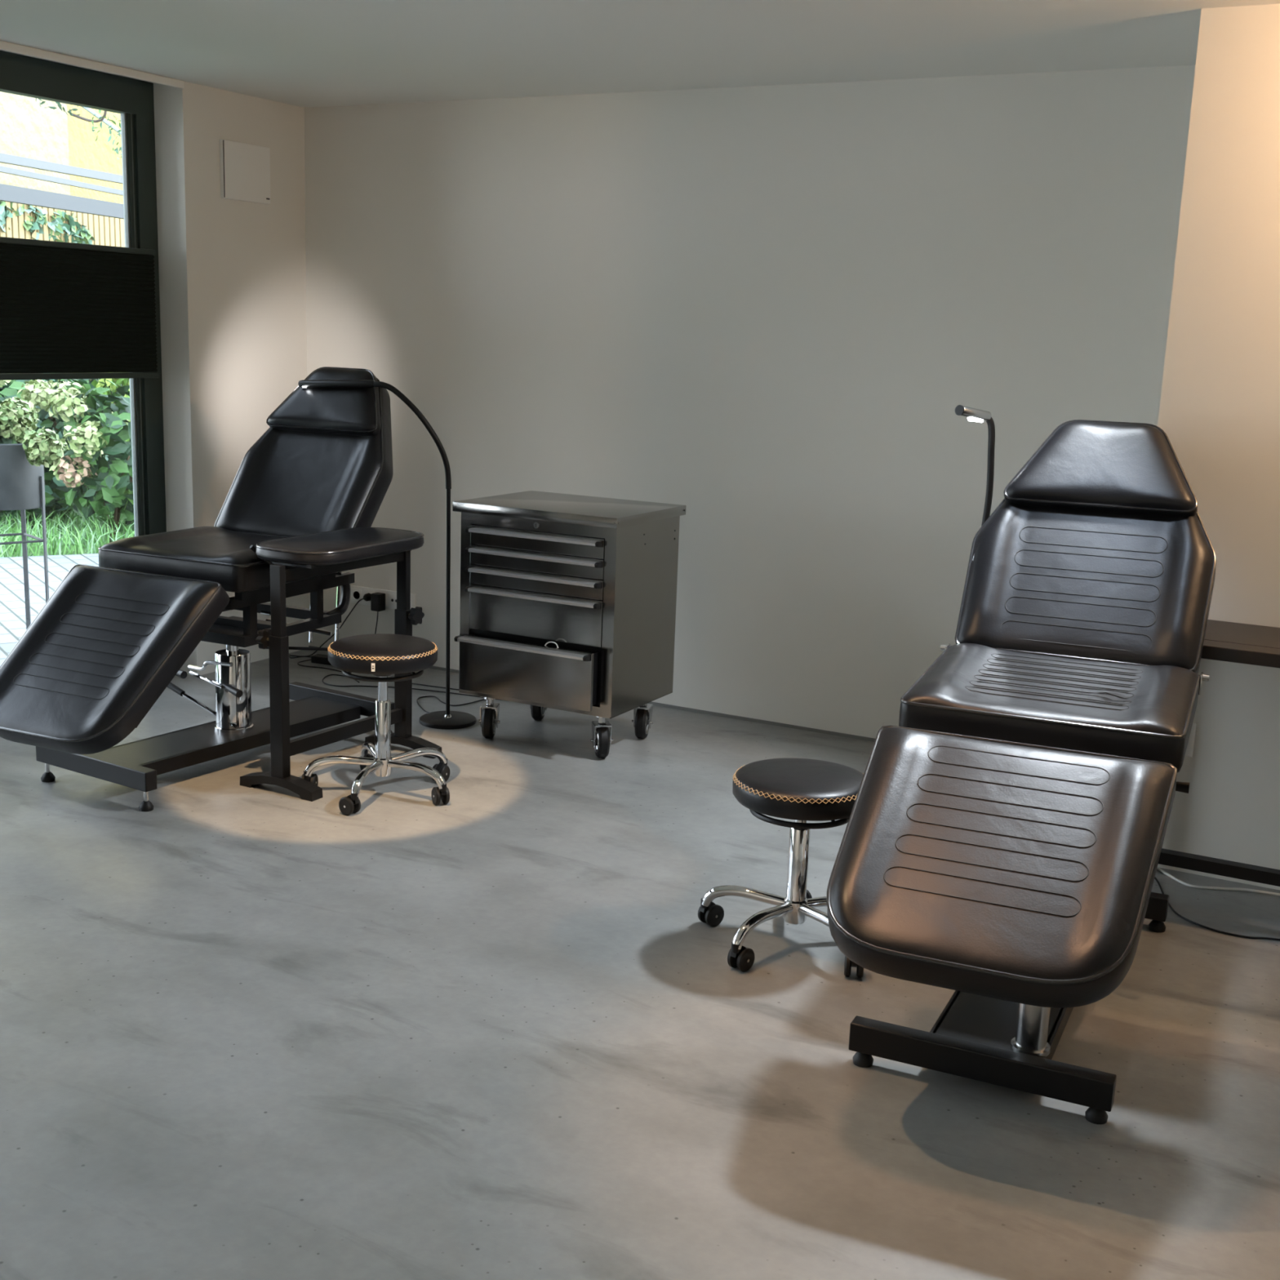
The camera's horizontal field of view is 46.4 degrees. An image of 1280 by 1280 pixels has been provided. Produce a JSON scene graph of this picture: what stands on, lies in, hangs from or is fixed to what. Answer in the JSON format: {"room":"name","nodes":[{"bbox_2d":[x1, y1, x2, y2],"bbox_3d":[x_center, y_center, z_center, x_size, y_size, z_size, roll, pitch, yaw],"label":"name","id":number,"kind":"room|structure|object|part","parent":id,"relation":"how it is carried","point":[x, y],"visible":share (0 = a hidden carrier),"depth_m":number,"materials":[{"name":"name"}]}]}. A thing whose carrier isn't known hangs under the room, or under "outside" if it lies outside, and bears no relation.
{"room":"service shop","nodes":[
{"label":"service shop","id":0,"kind":"room"},
{"bbox_2d":[0,396,66,467],"bbox_3d":[-2.897,-0.943,6.793,0.430,0.305,0.582,-8,15,-39],"label":"hydrangea","id":1,"kind":"object","parent":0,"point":[18,417],"visible":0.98,"depth_m":6.73,"materials":[{"name":"green plant"}]},
{"bbox_2d":[151,81,309,675],"bbox_3d":[-3.302,-0.567,3.657,0.220,2.400,7.200,8,13,27],"label":"wall","id":2,"kind":"structure","parent":0,"point":[233,273],"depth_m":6.23,"materials":[{"name":"white paint"}]},
{"bbox_2d":[0,50,166,536],"bbox_3d":[-2.977,-0.710,4.407,0.060,2.398,4.113,8,13,27],"label":"window","id":3,"kind":"structure","parent":2,"relation":"in","point":[21,75],"depth_m":5.94,"materials":[{"name":"grey metal"}]},
{"bbox_2d":[0,236,159,380],"bbox_3d":[-2.283,-1.216,5.492,0.032,0.508,1.313,8,13,27],"label":"blind","id":4,"kind":"object","parent":3,"relation":"attached to","point":[68,310],"visible":1,"depth_m":5.70,"materials":[{"name":"grey fabric"}]},
{"bbox_3d":[-2.274,-1.454,5.443,0.032,0.021,1.313,8,13,27],"label":"rail","id":5,"kind":"part","parent":4,"relation":"part of","materials":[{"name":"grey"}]},
{"bbox_3d":[-2.291,-0.978,5.541,0.032,0.022,1.313,8,13,27],"label":"rail","id":6,"kind":"part","parent":4,"relation":"part of","materials":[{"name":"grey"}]},
{"bbox_3d":[-2.333,-0.908,5.595,0.035,2.190,1.193,8,13,27],"label":"sash","id":7,"kind":"part","parent":3,"relation":"part of","materials":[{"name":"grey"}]},
{"bbox_2d":[0,40,184,88],"bbox_3d":[-2.767,-1.846,4.080,0.012,0.030,4.113,8,13,27],"label":"trim","id":8,"kind":"structure","parent":2,"relation":"attached to","point":[4,46],"depth_m":5.45,"materials":[{"name":"white paint"}]},
{"bbox_2d":[219,139,271,204],"bbox_3d":[-1.639,-1.945,6.209,0.022,0.230,0.280,8,13,27],"label":"box","id":9,"kind":"object","parent":2,"relation":"attached to","point":[245,168],"visible":1,"depth_m":6.19,"materials":[{"name":"white plastic"}]},
{"bbox_2d":[0,649,1279,1279],"bbox_3d":[-0.659,1.029,2.625,6.220,0.120,7.400,8,13,27],"label":"floor","id":10,"kind":"structure","parent":0,"point":[498,1030],"depth_m":3.17,"materials":[{"name":"concrete"}]},
{"bbox_2d":[0,366,394,811],"bbox_3d":[-1.428,-0.250,5.109,0.726,1.323,1.664,7,13,25],"label":"bed","id":11,"kind":"object","parent":10,"relation":"on","point":[112,637],"visible":0.89,"depth_m":4.94,"materials":[{"name":"black leather"}]},
{"bbox_3d":[-1.655,0.163,5.267,0.126,0.055,0.022,9,14,32],"label":"pump handle","id":12,"kind":"part","parent":11,"relation":"part of","materials":[{"name":"black plastic"}]},
{"bbox_3d":[-1.637,0.111,5.234,0.132,0.029,0.027,12,15,39],"label":"pump handle","id":13,"kind":"part","parent":11,"relation":"part of","materials":[{"name":"black plastic"}]},
{"bbox_3d":[-1.500,0.137,5.165,0.204,0.025,0.012,12,16,41],"label":"pump rod","id":14,"kind":"part","parent":11,"relation":"part of","materials":[{"name":"silver metal"}]},
{"bbox_3d":[-1.496,0.242,5.181,0.263,0.086,0.012,9,14,31],"label":"pump rod","id":15,"kind":"part","parent":11,"relation":"part of","materials":[{"name":"silver metal"}]},
{"bbox_3d":[-1.499,0.091,5.164,0.282,0.072,0.041,13,16,43],"label":"bent rod","id":16,"kind":"part","parent":11,"relation":"part of","materials":[{"name":"silver metal"}]},
{"bbox_3d":[-1.427,0.319,5.177,0.536,0.074,1.144,9,14,32],"label":"frame","id":17,"kind":"part","parent":11,"relation":"part of","materials":[{"name":"black metal"}]},
{"bbox_2d":[98,526,339,592],"bbox_3d":[-1.435,-0.292,5.152,0.628,0.124,0.563,7,13,25],"label":"seat cushion","id":18,"kind":"object","parent":11,"relation":"on","point":[223,555],"depth_m":4.97,"materials":[{"name":"black leather"}]},
{"bbox_3d":[-1.390,0.170,5.087,0.027,0.034,0.099,-9,16,-44],"label":"pump handle","id":19,"kind":"part","parent":11,"relation":"part of","materials":[{"name":"black plastic"}]},
{"bbox_3d":[-1.227,-0.087,4.984,0.093,0.026,0.026,7,13,25],"label":"release knob","id":20,"kind":"part","parent":11,"relation":"part of","materials":[{"name":"metal"}]},
{"bbox_3d":[-1.409,-0.131,5.254,0.500,0.175,0.665,7,13,25],"label":"seat frame","id":21,"kind":"part","parent":11,"relation":"part of","materials":[{"name":"black metal"}]},
{"bbox_3d":[-1.194,-0.187,5.055,0.030,0.032,0.495,7,13,25],"label":"support rail","id":22,"kind":"part","parent":11,"relation":"part of","materials":[{"name":"black metal"}]},
{"bbox_3d":[-1.274,-0.018,5.576,0.248,0.125,0.060,2,12,-2],"label":"linkage rod","id":23,"kind":"part","parent":11,"relation":"part of","materials":[{"name":"black metal"}]},
{"bbox_3d":[-1.193,-0.669,5.570,0.627,0.619,0.505,7,13,25],"label":"backrest","id":24,"kind":"part","parent":11,"relation":"part of","materials":[{"name":"black leather"}]},
{"bbox_2d":[288,653,311,658],"bbox_3d":[-1.523,0.074,6.749,0.180,0.016,0.062,6,12,18],"label":"cable","id":25,"kind":"object","parent":10,"relation":"on","point":[289,654],"visible":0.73,"depth_m":6.76,"materials":[{"name":"black plastic"}]},
{"bbox_2d":[311,653,331,665],"bbox_3d":[-1.399,0.088,6.666,0.130,0.032,0.056,6,12,19],"label":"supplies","id":26,"kind":"object","parent":10,"relation":"on","point":[318,658],"visible":0.51,"depth_m":6.65,"materials":[{"name":"black plastic"}]},
{"bbox_2d":[240,527,441,801],"bbox_3d":[-1.004,0.052,5.032,0.366,0.793,0.694,8,13,27],"label":"stand","id":27,"kind":"object","parent":10,"relation":"on","point":[313,554],"visible":0.98,"depth_m":4.85,"materials":[{"name":"black metal"}]},
{"bbox_3d":[-1.228,-0.270,4.865,0.095,0.086,0.014,-8,15,-41],"label":"tilt lever","id":28,"kind":"part","parent":27,"relation":"part of","materials":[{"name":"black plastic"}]},
{"bbox_3d":[-1.196,-0.004,4.765,0.020,0.060,0.068,8,13,27],"label":"clamp knob","id":29,"kind":"part","parent":27,"relation":"part of","materials":[{"name":"black plastic"}]},
{"bbox_3d":[-1.143,-0.117,4.714,0.042,0.242,0.026,8,13,27],"label":"post","id":30,"kind":"part","parent":27,"relation":"part of","materials":[{"name":"black metal"}]},
{"bbox_3d":[-1.155,0.217,4.784,0.052,0.470,0.036,8,13,27],"label":"post","id":31,"kind":"part","parent":27,"relation":"part of","materials":[{"name":"black metal"}]},
{"bbox_3d":[-0.979,-0.282,4.946,0.160,0.012,0.520,8,13,27],"label":"plate","id":32,"kind":"part","parent":27,"relation":"part of","materials":[{"name":"black metal"}]},
{"bbox_3d":[-0.983,-0.250,4.954,0.022,0.036,0.611,9,14,30],"label":"rail","id":33,"kind":"part","parent":27,"relation":"part of","materials":[{"name":"black metal"}]},
{"bbox_3d":[-0.840,0.122,5.298,0.052,0.470,0.036,8,13,27],"label":"post","id":34,"kind":"part","parent":27,"relation":"part of","materials":[{"name":"black metal"}]},
{"bbox_3d":[-0.828,-0.212,5.229,0.042,0.242,0.026,8,13,27],"label":"post","id":35,"kind":"part","parent":27,"relation":"part of","materials":[{"name":"black metal"}]},
{"bbox_3d":[-0.783,-0.085,5.229,0.020,0.060,0.068,8,13,27],"label":"clamp knob","id":36,"kind":"part","parent":27,"relation":"part of","materials":[{"name":"black plastic"}]},
{"bbox_2d":[301,633,449,815],"bbox_3d":[-0.852,0.248,4.812,0.481,0.508,0.500,1,12,-7],"label":"stool","id":37,"kind":"object","parent":10,"relation":"on","point":[382,655],"visible":0.97,"depth_m":4.74,"materials":[{"name":"black leather"}]},
{"bbox_3d":[-0.971,0.407,4.830,0.229,0.070,0.028,1,12,-7],"label":"leg","id":38,"kind":"part","parent":37,"relation":"part of","materials":[{"name":"silver metal"}]},
{"bbox_3d":[-0.862,0.435,4.714,0.028,0.070,0.229,4,12,11],"label":"leg","id":39,"kind":"part","parent":37,"relation":"part of","materials":[{"name":"silver metal"}]},
{"bbox_3d":[-0.892,0.381,4.968,0.028,0.070,0.229,-3,13,-25],"label":"leg","id":40,"kind":"part","parent":37,"relation":"part of","materials":[{"name":"silver metal"}]},
{"bbox_3d":[-0.821,0.038,4.770,0.346,0.078,0.346,1,12,-7],"label":"seat","id":41,"kind":"part","parent":37,"relation":"part of","materials":[{"name":"black leather"}]},
{"bbox_3d":[-0.823,0.093,4.781,0.110,0.037,0.110,1,12,-7],"label":"seat plate","id":42,"kind":"part","parent":37,"relation":"part of","materials":[{"name":"black plastic"}]},
{"bbox_3d":[-0.715,0.426,4.781,0.229,0.070,0.028,8,13,28],"label":"leg","id":43,"kind":"part","parent":37,"relation":"part of","materials":[{"name":"silver metal"}]},
{"bbox_3d":[-0.734,0.393,4.939,0.229,0.070,0.028,-9,16,-42],"label":"leg","id":44,"kind":"part","parent":37,"relation":"part of","materials":[{"name":"silver metal"}]},
{"bbox_2d":[297,659,459,690],"bbox_3d":[-1.071,0.162,6.413,1.033,0.014,0.114,8,13,27],"label":"cable","id":45,"kind":"object","parent":10,"relation":"on","point":[307,660],"visible":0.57,"depth_m":6.53,"materials":[{"name":"black plastic"}]},
{"bbox_2d":[297,379,476,728],"bbox_3d":[-0.961,-0.327,5.639,0.706,1.291,0.220,3,12,3],"label":"floor lamp","id":46,"kind":"object","parent":10,"relation":"on","point":[447,719],"visible":1,"depth_m":5.61,"materials":[{"name":"black metal"}]},
{"bbox_2d":[322,674,502,700],"bbox_3d":[-0.833,0.229,6.150,1.171,0.004,0.174,7,13,23],"label":"cable","id":47,"kind":"object","parent":10,"relation":"on","point":[329,674],"visible":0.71,"depth_m":6.25,"materials":[{"name":"black plastic"}]},
{"bbox_2d":[416,695,485,712],"bbox_3d":[-0.753,0.244,6.082,0.257,0.008,0.427,12,16,41],"label":"cable","id":48,"kind":"object","parent":10,"relation":"on","point":[426,695],"visible":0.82,"depth_m":6.05,"materials":[{"name":"black plastic"}]},
{"bbox_2d":[453,490,686,758],"bbox_3d":[-0.281,-0.060,5.484,0.678,0.880,0.589,8,13,27],"label":"tool cart","id":49,"kind":"object","parent":10,"relation":"on","point":[595,578],"visible":1,"depth_m":5.29,"materials":[{"name":"silver metal"}]},
{"bbox_3d":[-0.420,0.031,5.256,0.536,0.017,0.028,8,13,27],"label":"handle","id":50,"kind":"part","parent":49,"relation":"part of","materials":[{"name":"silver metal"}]},
{"bbox_3d":[-0.409,0.113,5.290,0.552,0.205,0.016,8,13,27],"label":"drawer","id":51,"kind":"part","parent":49,"relation":"part of","materials":[{"name":"silver metal"}]},
{"bbox_3d":[-0.384,-0.149,5.274,0.536,0.017,0.028,8,13,27],"label":"handle","id":52,"kind":"part","parent":49,"relation":"part of","materials":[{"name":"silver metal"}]},
{"bbox_3d":[-0.382,-0.219,5.260,0.536,0.017,0.028,8,13,27],"label":"handle","id":53,"kind":"part","parent":49,"relation":"part of","materials":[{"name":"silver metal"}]},
{"bbox_3d":[-0.379,-0.290,5.245,0.536,0.017,0.028,8,13,27],"label":"handle","id":54,"kind":"part","parent":49,"relation":"part of","materials":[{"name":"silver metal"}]},
{"bbox_3d":[-0.377,-0.360,5.231,0.536,0.017,0.028,8,13,27],"label":"handle","id":55,"kind":"part","parent":49,"relation":"part of","materials":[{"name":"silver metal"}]},
{"bbox_3d":[-0.373,-0.089,5.304,0.552,0.163,0.016,8,13,27],"label":"drawer","id":56,"kind":"part","parent":49,"relation":"part of","materials":[{"name":"silver metal"}]},
{"bbox_3d":[-0.368,-0.206,5.280,0.552,0.068,0.016,8,13,27],"label":"drawer","id":57,"kind":"part","parent":49,"relation":"part of","materials":[{"name":"silver metal"}]},
{"bbox_3d":[-0.366,-0.277,5.266,0.552,0.068,0.016,8,13,27],"label":"drawer","id":58,"kind":"part","parent":49,"relation":"part of","materials":[{"name":"silver metal"}]},
{"bbox_3d":[-0.363,-0.347,5.251,0.552,0.068,0.016,8,13,27],"label":"drawer","id":59,"kind":"part","parent":49,"relation":"part of","materials":[{"name":"silver metal"}]},
{"bbox_3d":[-0.369,-0.093,5.311,0.558,0.597,0.004,8,13,27],"label":"shadow panel","id":60,"kind":"part","parent":49,"relation":"part of","materials":[{"name":"black metal"}]},
{"bbox_2d":[544,641,558,648],"bbox_3d":[-0.309,0.030,5.246,0.067,0.049,0.007,8,13,27],"label":"cable","id":61,"kind":"object","parent":49,"relation":"in","point":[548,642],"visible":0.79,"depth_m":5.24,"materials":[{"name":"white plastic"}]},
{"bbox_2d":[697,757,863,977],"bbox_3d":[0.377,0.542,3.740,0.480,0.454,0.494,7,13,22],"label":"stool","id":62,"kind":"object","parent":10,"relation":"on","point":[801,790],"visible":0.79,"depth_m":3.63,"materials":[{"name":"black leather"}]},
{"bbox_3d":[0.264,0.663,3.808,0.229,0.070,0.028,7,13,22],"label":"leg","id":63,"kind":"part","parent":62,"relation":"part of","materials":[{"name":"silver metal"}]},
{"bbox_3d":[0.300,0.696,3.653,0.028,0.070,0.229,12,15,40],"label":"leg","id":64,"kind":"part","parent":62,"relation":"part of","materials":[{"name":"silver metal"}]},
{"bbox_3d":[0.402,0.361,3.690,0.346,0.078,0.346,7,13,22],"label":"seat","id":65,"kind":"part","parent":62,"relation":"part of","materials":[{"name":"black leather"}]},
{"bbox_3d":[0.461,0.705,3.640,0.028,0.070,0.229,-5,14,-30],"label":"leg","id":66,"kind":"part","parent":62,"relation":"part of","materials":[{"name":"silver metal"}]},
{"bbox_3d":[0.525,0.677,3.786,0.229,0.070,0.028,-1,12,-13],"label":"leg","id":67,"kind":"part","parent":62,"relation":"part of","materials":[{"name":"silver metal"}]},
{"bbox_2d":[955,404,995,526],"bbox_3d":[1.029,-0.056,4.599,0.220,1.322,0.253,8,13,27],"label":"floor lamp","id":68,"kind":"object","parent":10,"relation":"on","point":[975,415],"visible":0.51,"depth_m":4.49,"materials":[{"name":"black plastic"}]},
{"bbox_2d":[826,419,1216,1124],"bbox_3d":[0.952,0.179,3.494,0.668,1.304,1.824,7,13,22],"label":"reclining chair","id":69,"kind":"object","parent":10,"relation":"on","point":[1001,846],"visible":1,"depth_m":3.15,"materials":[{"name":"black leather"}]},
{"bbox_3d":[0.918,0.775,3.546,0.558,0.074,1.160,7,13,22],"label":"frame","id":70,"kind":"part","parent":69,"relation":"part of","materials":[{"name":"black metal"}]},
{"bbox_2d":[898,643,1199,773],"bbox_3d":[0.994,0.144,3.585,0.628,0.146,0.564,7,13,22],"label":"seat cushion","id":71,"kind":"object","parent":69,"relation":"on","point":[1131,703],"depth_m":3.44,"materials":[{"name":"black leather"}]},
{"bbox_3d":[1.219,-0.244,4.017,0.627,0.606,0.522,7,13,22],"label":"backrest","id":72,"kind":"part","parent":69,"relation":"part of","materials":[{"name":"black leather"}]},
{"bbox_3d":[1.209,0.332,3.421,0.093,0.026,0.026,7,13,22],"label":"release knob","id":73,"kind":"part","parent":69,"relation":"part of","materials":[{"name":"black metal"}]},
{"bbox_2d":[1154,876,1279,940],"bbox_3d":[1.608,0.755,4.027,0.241,0.005,0.752,-8,15,-39],"label":"cable","id":74,"kind":"object","parent":10,"relation":"on","point":[1155,878],"visible":0.75,"depth_m":3.95,"materials":[{"name":"black plastic"}]},
{"bbox_2d":[1156,866,1279,896],"bbox_3d":[1.786,0.722,4.218,0.653,0.007,0.113,8,13,27],"label":"cable","id":75,"kind":"object","parent":10,"relation":"on","point":[1157,868],"visible":0.96,"depth_m":4.25,"materials":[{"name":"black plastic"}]},
{"bbox_2d":[1158,619,1279,886],"bbox_3d":[2.019,0.419,3.869,1.400,0.757,0.412,8,13,27],"label":"side table","id":76,"kind":"object","parent":10,"relation":"on","point":[1224,641],"visible":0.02,"depth_m":3.93,"materials":[{"name":"black"}]},
{"bbox_2d":[0,0,1279,107],"bbox_3d":[-0.570,-1.452,2.112,6.220,0.150,7.400,8,13,27],"label":"ceiling","id":77,"kind":"structure","parent":0,"point":[300,53],"depth_m":4.73,"materials":[{"name":"white paint"}]},
{"bbox_2d":[304,65,1195,738],"bbox_3d":[1.179,-0.775,5.441,6.420,2.400,0.200,8,13,27],"label":"wall","id":78,"kind":"structure","parent":0,"point":[767,313],"depth_m":5.69,"materials":[{"name":"white paint"}]},
{"bbox_2d":[350,585,416,608],"bbox_3d":[-1.157,-0.186,6.705,0.366,0.082,0.014,8,13,27],"label":"strip","id":79,"kind":"object","parent":78,"relation":"attached to","point":[357,593],"visible":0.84,"depth_m":6.72,"materials":[{"name":"white plastic"}]},
{"bbox_2d":[290,597,364,656],"bbox_3d":[-1.412,-0.056,6.742,0.343,0.288,0.026,3,12,6],"label":"cable","id":80,"kind":"object","parent":79,"relation":"hanging from","point":[322,645],"visible":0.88,"depth_m":6.74,"materials":[{"name":"black plastic"}]},
{"bbox_2d":[363,593,370,601],"bbox_3d":[-1.230,-0.191,6.719,0.034,0.034,0.032,8,13,27],"label":"plug","id":81,"kind":"object","parent":79,"relation":"attached to","point":[367,596],"visible":1,"depth_m":6.71,"materials":[{"name":"black plastic"}]},
{"bbox_2d":[370,592,385,611],"bbox_3d":[-1.172,-0.170,6.681,0.048,0.078,0.050,8,13,27],"label":"power adapter","id":82,"kind":"object","parent":79,"relation":"attached to","point":[377,600],"visible":1,"depth_m":6.66,"materials":[{"name":"black plastic"}]},
{"bbox_2d":[374,611,377,633],"bbox_3d":[-1.246,-0.006,6.657,0.177,0.240,0.029,-5,14,-30],"label":"cable","id":83,"kind":"object","parent":82,"relation":"hanging from","point":[377,611],"visible":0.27,"depth_m":6.69,"materials":[{"name":"black plastic"}]},
{"bbox_2d":[308,645,875,742],"bbox_3d":[0.138,0.273,6.088,3.821,0.012,0.006,8,13,27],"label":"trim","id":84,"kind":"structure","parent":78,"relation":"attached to","point":[720,714],"depth_m":5.92,"materials":[{"name":"grey"}]},
{"bbox_2d":[1157,3,1279,889],"bbox_3d":[2.621,-0.448,4.109,2.179,2.400,0.845,8,13,27],"label":"wall partition","id":85,"kind":"structure","parent":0,"point":[1220,409],"depth_m":4.13,"materials":[{"name":"white paint"}]},
{"bbox_2d":[1184,723,1196,757],"bbox_3d":[1.540,0.282,4.342,0.140,0.100,0.013,8,13,27],"label":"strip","id":86,"kind":"object","parent":85,"relation":"attached to","point":[1190,747],"visible":0.23,"depth_m":4.31,"materials":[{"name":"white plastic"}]},
{"label":"outside","id":87,"kind":"structure","parent":0,"visible":0},
{"bbox_2d":[0,510,134,557],"bbox_3d":[-6.382,-1.240,12.841,13.780,0.080,22.000,8,13,27],"label":"garden","id":88,"kind":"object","parent":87,"point":[15,546],"depth_m":10.00,"materials":[{"name":"plant"}]},
{"bbox_2d":[0,91,123,204],"bbox_3d":[-6.788,-5.717,16.707,0.772,7.050,9.500,5,12,14],"label":"house","id":89,"kind":"structure","parent":88,"relation":"on","point":[28,130],"depth_m":16.74,"materials":[{"name":"yellow paint"}]},
{"bbox_2d":[0,152,124,218],"bbox_3d":[-4.583,-2.386,11.798,1.390,2.672,7.042,4,12,8],"label":"balcony railing","id":90,"kind":"object","parent":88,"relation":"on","point":[10,193],"visible":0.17,"depth_m":11.20,"materials":[{"name":"grey metal"}]},
{"bbox_3d":[-4.565,-3.665,11.559,0.050,0.062,4.718,5,12,14],"label":"canopy rail","id":91,"kind":"part","parent":90,"relation":"part of","materials":[{"name":"grey metal"}]},
{"bbox_3d":[-5.059,-3.901,12.567,0.040,0.045,5.069,4,12,8],"label":"canopy rail","id":92,"kind":"part","parent":90,"relation":"part of","materials":[{"name":"grey metal"}]},
{"bbox_2d":[0,200,124,380],"bbox_3d":[-5.667,-2.898,14.213,0.064,2.620,4.400,5,12,14],"label":"wooden fence","id":93,"kind":"object","parent":88,"relation":"on","point":[105,230],"visible":0.02,"depth_m":14.43,"materials":[{"name":"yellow wood"}]},
{"bbox_2d":[0,200,95,244],"bbox_3d":[-5.783,-2.864,13.911,0.294,2.671,2.277,5,12,14],"label":"ivy","id":94,"kind":"object","parent":93,"relation":"attached to","point":[41,218],"visible":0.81,"depth_m":14.11,"materials":[{"name":"green plant"}]},
{"bbox_2d":[0,373,128,523],"bbox_3d":[-4.594,-1.488,10.676,1.636,1.412,1.819,6,12,19],"label":"shrub","id":95,"kind":"object","parent":88,"relation":"on","point":[35,391],"visible":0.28,"depth_m":10.45,"materials":[{"name":"green plant"}]},
{"bbox_2d":[0,497,134,557],"bbox_3d":[-4.451,-1.135,11.933,4.856,0.220,6.152,8,13,27],"label":"grass","id":96,"kind":"structure","parent":88,"relation":"on","point":[100,536],"depth_m":10.09,"materials":[{"name":"green plant"}]},
{"bbox_2d":[40,379,133,540],"bbox_3d":[-3.677,-1.224,10.268,0.714,1.126,0.833,8,13,27],"label":"shrub","id":97,"kind":"object","parent":88,"relation":"on","point":[108,487],"visible":0.84,"depth_m":10.09,"materials":[{"name":"green plant"}]},
{"bbox_3d":[-3.607,-0.969,10.277,0.513,0.629,0.303,-6,14,-33],"label":"stem","id":98,"kind":"part","parent":97,"relation":"part of","materials":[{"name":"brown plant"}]},
{"bbox_2d":[52,372,123,431],"bbox_3d":[-5.467,-2.127,13.559,0.766,1.509,5.346,5,12,15],"label":"hedge","id":99,"kind":"object","parent":88,"relation":"on","point":[87,380],"visible":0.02,"depth_m":14.17,"materials":[{"name":"green plant"}]},
{"bbox_2d":[91,372,130,441],"bbox_3d":[-4.069,-2.082,12.749,1.217,1.773,1.116,8,13,27],"label":"shrub","id":100,"kind":"object","parent":88,"relation":"on","point":[118,381],"visible":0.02,"depth_m":12.47,"materials":[{"name":"green plant"}]},
{"bbox_2d":[120,489,133,526],"bbox_3d":[-3.078,-1.099,10.521,1.143,0.928,0.963,-5,14,-31],"label":"shrub","id":101,"kind":"object","parent":88,"relation":"on","point":[123,516],"visible":0.02,"depth_m":10.30,"materials":[{"name":"green plant"}]},
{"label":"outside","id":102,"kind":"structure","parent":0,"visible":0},
{"bbox_2d":[0,553,98,666],"bbox_3d":[-3.032,-0.233,8.309,3.480,0.020,17.000,8,13,27],"label":"deck","id":103,"kind":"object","parent":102,"point":[12,602],"visible":0.08,"depth_m":8.54,"materials":[{"name":"white wood"}]},
{"bbox_2d":[0,443,48,630],"bbox_3d":[-2.955,-0.448,6.955,0.360,0.955,0.360,8,13,27],"label":"bar stool","id":104,"kind":"object","parent":103,"relation":"on","point":[22,485],"visible":0.69,"depth_m":6.81,"materials":[{"name":"metal"}]},
{"bbox_3d":[-2.944,-0.768,6.889,0.360,0.300,0.360,8,13,27],"label":"pot","id":105,"kind":"part","parent":104,"relation":"part of","materials":[{"name":"metal"}]},
{"bbox_3d":[-2.947,-0.410,7.154,0.020,0.800,0.008,3,12,3],"label":"leg","id":106,"kind":"part","parent":104,"relation":"part of","materials":[{"name":"metal"}]},
{"bbox_3d":[-2.772,-0.363,6.962,0.008,0.800,0.020,3,12,3],"label":"leg","id":107,"kind":"part","parent":104,"relation":"part of","materials":[{"name":"metal"}]},
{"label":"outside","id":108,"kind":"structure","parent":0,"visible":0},
{"bbox_2d":[35,97,121,159],"bbox_3d":[-2.805,-3.263,8.502,1.280,1.061,0.277,0,12,-9],"label":"branch","id":109,"kind":"object","parent":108,"point":[101,118],"visible":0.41,"depth_m":8.51,"materials":[{"name":"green plant"}]}
]}

